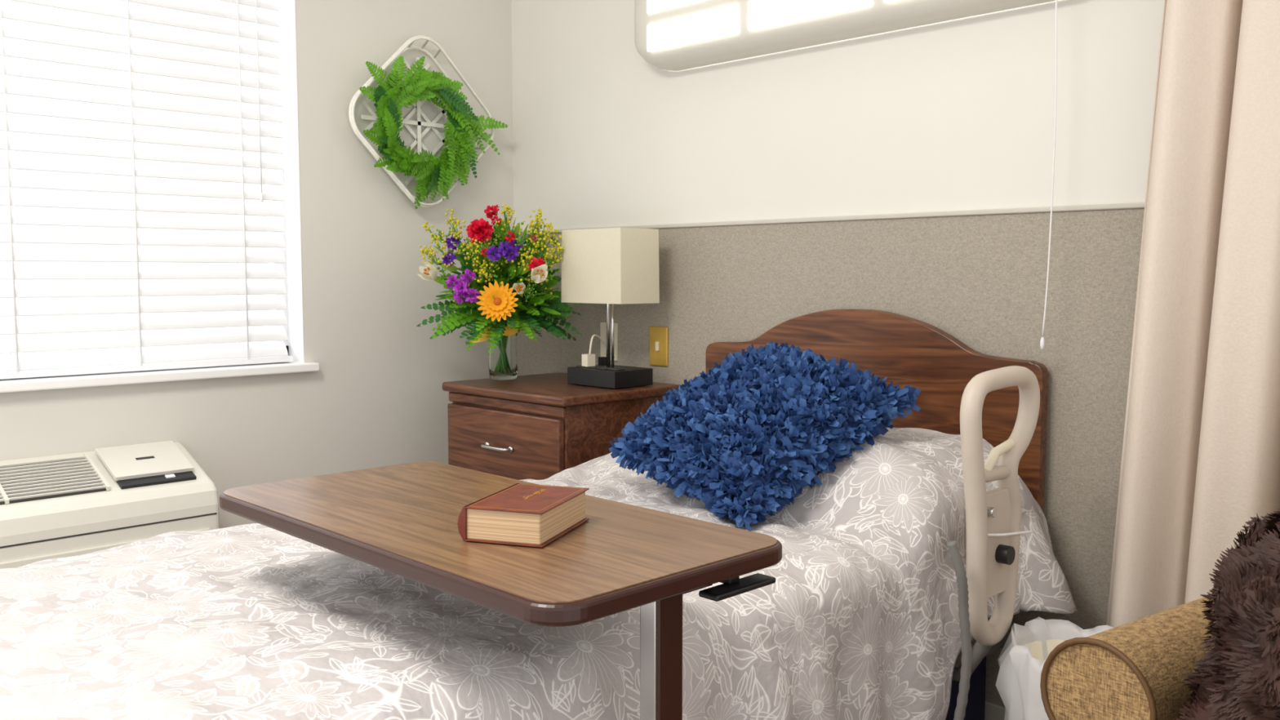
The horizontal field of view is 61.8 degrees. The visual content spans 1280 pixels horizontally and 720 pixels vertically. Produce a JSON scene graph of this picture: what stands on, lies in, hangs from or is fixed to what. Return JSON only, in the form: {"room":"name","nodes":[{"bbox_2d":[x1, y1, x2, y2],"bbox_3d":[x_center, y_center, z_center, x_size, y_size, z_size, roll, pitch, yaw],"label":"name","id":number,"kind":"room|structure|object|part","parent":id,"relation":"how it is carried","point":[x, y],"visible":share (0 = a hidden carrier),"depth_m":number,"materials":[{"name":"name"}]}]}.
{"room":"care facility","nodes":[
{"label":"care facility","id":0,"kind":"room"},
{"bbox_2d":[0,0,513,528],"bbox_3d":[-1.689,-0.370,2.482,3.400,2.500,0.140,-5,6,-44],"label":"wall","id":1,"kind":"structure","parent":0,"point":[376,397],"depth_m":3.20,"materials":[{"name":"beige paint"}]},
{"bbox_2d":[0,440,219,568],"bbox_3d":[-1.545,0.517,2.417,1.115,0.542,0.255,-5,6,-44],"label":"air conditioner","id":2,"kind":"object","parent":1,"relation":"attached to","point":[64,505],"visible":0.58,"depth_m":2.56,"materials":[{"name":"plastic"}]},
{"bbox_2d":[0,453,110,505],"bbox_3d":[-1.617,0.297,2.333,0.820,0.075,0.162,-5,6,-44],"label":"grille","id":3,"kind":"object","parent":2,"relation":"attached to","point":[54,480],"depth_m":2.54,"materials":[{"name":"plastic"}]},
{"bbox_3d":[-1.245,0.263,2.703,0.190,0.083,0.168,-5,6,-44],"label":"control panel","id":4,"kind":"part","parent":2,"relation":"part of","materials":[{"name":"plastic"}]},
{"bbox_2d":[0,0,293,379],"bbox_3d":[-1.499,-0.592,2.614,1.360,1.268,0.074,-5,6,-44],"label":"blinds","id":5,"kind":"object","parent":1,"relation":"attached to","point":[39,364],"visible":1,"depth_m":2.80,"materials":[{"name":"white plastic"}]},
{"bbox_2d":[1,0,304,362],"bbox_3d":[-1.518,-0.593,2.633,1.380,1.280,0.141,-5,6,-44],"label":"window","id":6,"kind":"structure","parent":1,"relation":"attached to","point":[286,16],"depth_m":3.10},
{"bbox_2d":[0,361,319,392],"bbox_3d":[-1.499,0.056,2.666,1.440,0.024,0.155,-5,6,-44],"label":"sill","id":7,"kind":"structure","parent":1,"relation":"attached to","point":[31,384],"depth_m":2.79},
{"bbox_2d":[348,35,507,208],"bbox_3d":[-0.637,-0.727,3.280,0.538,0.528,0.140,-5,6,-44],"label":"wreath","id":8,"kind":"object","parent":1,"relation":"attached to","point":[424,84],"visible":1,"depth_m":3.27,"materials":[{"name":"green plant"}]},
{"bbox_2d":[511,0,1164,231],"bbox_3d":[0.828,-0.366,2.432,0.120,2.500,3.740,-5,6,-44],"label":"wall","id":9,"kind":"structure","parent":0,"point":[958,114],"depth_m":2.67,"materials":[{"name":"beige paint"}]},
{"bbox_2d":[600,322,617,360],"bbox_3d":[-0.096,-0.057,3.297,0.010,0.116,0.074,-5,6,-44],"label":"wall outlet","id":10,"kind":"object","parent":9,"relation":"attached to","point":[602,325],"visible":0.65,"depth_m":3.30,"materials":[{"name":"beige plastic"}]},
{"bbox_2d":[649,326,668,366],"bbox_3d":[0.053,-0.040,3.143,0.015,0.116,0.074,-5,6,-44],"label":"light switch","id":11,"kind":"object","parent":9,"relation":"attached to","point":[659,335],"visible":1,"depth_m":3.14,"materials":[{"name":"gold metal"}]},
{"bbox_2d":[514,208,1144,706],"bbox_3d":[0.832,0.232,2.385,0.007,1.115,3.599,-5,6,-44],"label":"wainscoting","id":12,"kind":"structure","parent":9,"relation":"attached to","point":[980,280],"depth_m":2.42,"materials":[{"name":"beige fabric"}]},
{"bbox_2d":[519,202,1145,234],"bbox_3d":[0.829,-0.326,2.338,0.014,0.011,3.599,-5,6,-44],"label":"chair rail","id":13,"kind":"object","parent":9,"relation":"attached to","point":[1135,205],"depth_m":2.54,"materials":[{"name":"white wood"}]},
{"bbox_2d":[634,0,1057,350],"bbox_3d":[0.471,-0.557,2.617,0.104,1.009,1.365,-5,6,-44],"label":"wall light","id":14,"kind":"object","parent":9,"relation":"attached to","point":[672,35],"visible":1,"depth_m":2.69,"materials":[{"name":"white plastic"}]},
{"bbox_3d":[0.844,-0.399,2.204,0.009,0.759,0.019,-3,5,-31],"label":"pull cord","id":15,"kind":"part","parent":14,"relation":"part of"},
{"bbox_2d":[984,701,1005,719],"bbox_3d":[0.829,0.838,2.431,0.014,0.100,3.599,-5,6,-44],"label":"baseboard","id":16,"kind":"structure","parent":9,"relation":"attached to","point":[993,711],"depth_m":2.44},
{"bbox_3d":[-0.385,-1.557,1.141,3.520,0.080,3.740,-5,6,-44],"label":"ceiling","id":17,"kind":"structure","parent":0,"visible":0},
{"bbox_2d":[1106,0,1279,627],"bbox_3d":[1.183,-0.327,1.690,0.152,2.420,0.959,-4,6,-39],"label":"privacy curtain","id":18,"kind":"object","parent":17,"relation":"hanging from","point":[1201,453],"visible":0.82,"depth_m":1.90,"materials":[{"name":"fabric"}]},
{"bbox_3d":[-0.385,1.025,1.349,3.520,0.100,3.740,-5,6,-44],"label":"floor","id":19,"kind":"structure","parent":0,"visible":0},
{"bbox_2d":[218,461,782,719],"bbox_3d":[-0.220,0.569,1.494,0.410,0.726,0.803,-5,6,-44],"label":"table","id":20,"kind":"object","parent":19,"relation":"on","point":[401,519],"visible":0.98,"depth_m":1.29,"materials":[{"name":"brown wood"}]},
{"bbox_2d":[457,483,589,547],"bbox_3d":[-0.144,0.194,1.354,0.112,0.042,0.155,2,5,18],"label":"book","id":21,"kind":"object","parent":20,"relation":"on","point":[521,514],"visible":1,"depth_m":1.30,"materials":[{"name":"red paper"}]},
{"bbox_3d":[0.098,0.265,1.296,0.110,0.016,0.085,-5,6,-44],"label":"release lever","id":22,"kind":"part","parent":20,"relation":"part of","materials":[{"name":"black plastic"}]},
{"bbox_2d":[442,372,680,479],"bbox_3d":[-0.241,0.449,3.142,0.481,0.762,0.555,-5,6,-44],"label":"nightstand","id":23,"kind":"object","parent":19,"relation":"on","point":[538,426],"visible":0.41,"depth_m":2.94,"materials":[{"name":"brown wood"}]},
{"bbox_2d":[416,204,583,380],"bbox_3d":[-0.410,-0.199,3.177,0.468,0.515,0.506,2,5,26],"label":"flower bouquet","id":24,"kind":"object","parent":23,"relation":"on","point":[500,277],"visible":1,"depth_m":3.06,"materials":[{"name":"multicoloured plant"}]},
{"bbox_2d":[560,227,659,388],"bbox_3d":[-0.077,-0.151,3.063,0.177,0.441,0.250,-5,6,-44],"label":"table lamp","id":25,"kind":"object","parent":23,"relation":"on","point":[608,266],"visible":1,"depth_m":2.98,"materials":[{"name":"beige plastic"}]},
{"bbox_3d":[-0.089,-0.167,3.055,0.135,0.382,0.235,-2,5,-25],"label":"stem","id":26,"kind":"part","parent":25,"relation":"part of","materials":[{"name":"metal"}]},
{"bbox_3d":[-0.086,-0.267,3.044,0.150,0.207,0.250,-5,6,-44],"label":"lamp shade","id":27,"kind":"part","parent":25,"relation":"part of","materials":[{"name":"fabric"}]},
{"bbox_2d":[705,309,1048,719],"bbox_3d":[-0.146,0.432,1.898,2.055,0.994,1.095,-5,6,-44],"label":"hospital bed","id":28,"kind":"object","parent":19,"relation":"on","point":[975,396],"visible":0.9,"depth_m":2.30,"materials":[{"name":"brown wood"}]},
{"bbox_2d":[0,427,1077,719],"bbox_3d":[-0.231,0.465,1.879,2.134,0.572,1.181,-5,6,-44],"label":"floral bedspread","id":29,"kind":"object","parent":28,"relation":"on","point":[859,620],"visible":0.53,"depth_m":1.56,"materials":[{"name":"fabric"}]},
{"bbox_2d":[608,340,920,531],"bbox_3d":[0.243,0.137,2.236,0.467,0.329,0.504,-3,5,-31],"label":"throw pillow","id":30,"kind":"object","parent":29,"relation":"on","point":[744,437],"visible":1,"depth_m":2.11,"materials":[{"name":"blue fabric"}]},
{"bbox_3d":[0.528,0.147,2.636,0.030,0.544,0.960,-5,6,-44],"label":"headboard","id":31,"kind":"part","parent":28,"relation":"part of","materials":[{"name":"brown wood"}]},
{"bbox_3d":[-0.172,0.748,1.925,1.960,0.360,1.007,-5,6,-44],"label":"frame","id":32,"kind":"part","parent":28,"relation":"part of","materials":[{"name":"grey metal"}]},
{"bbox_3d":[0.609,0.312,1.990,0.258,0.606,0.181,-5,6,-44],"label":"assist rail","id":33,"kind":"part","parent":28,"relation":"part of","materials":[{"name":"beige plastic"}]},
{"bbox_2d":[995,617,1113,719],"bbox_3d":[0.779,0.706,1.911,0.267,0.444,0.264,-5,6,-44],"label":"plastic bag","id":34,"kind":"object","parent":19,"relation":"on","point":[1026,649],"visible":0.44,"depth_m":1.90,"materials":[{"name":"white plastic"}]},
{"bbox_2d":[1040,597,1216,719],"bbox_3d":[0.961,0.573,1.167,0.590,0.830,0.808,-3,6,-35],"label":"armchair","id":35,"kind":"object","parent":19,"relation":"on","point":[1136,669],"visible":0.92,"depth_m":1.26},
{"bbox_2d":[1176,508,1279,719],"bbox_3d":[0.797,0.322,1.067,0.538,0.490,0.458,-5,6,-44],"label":"throw blanket","id":36,"kind":"object","parent":35,"relation":"on","point":[1238,678],"visible":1,"depth_m":1.05,"materials":[{"name":"brown fur"}]}
]}

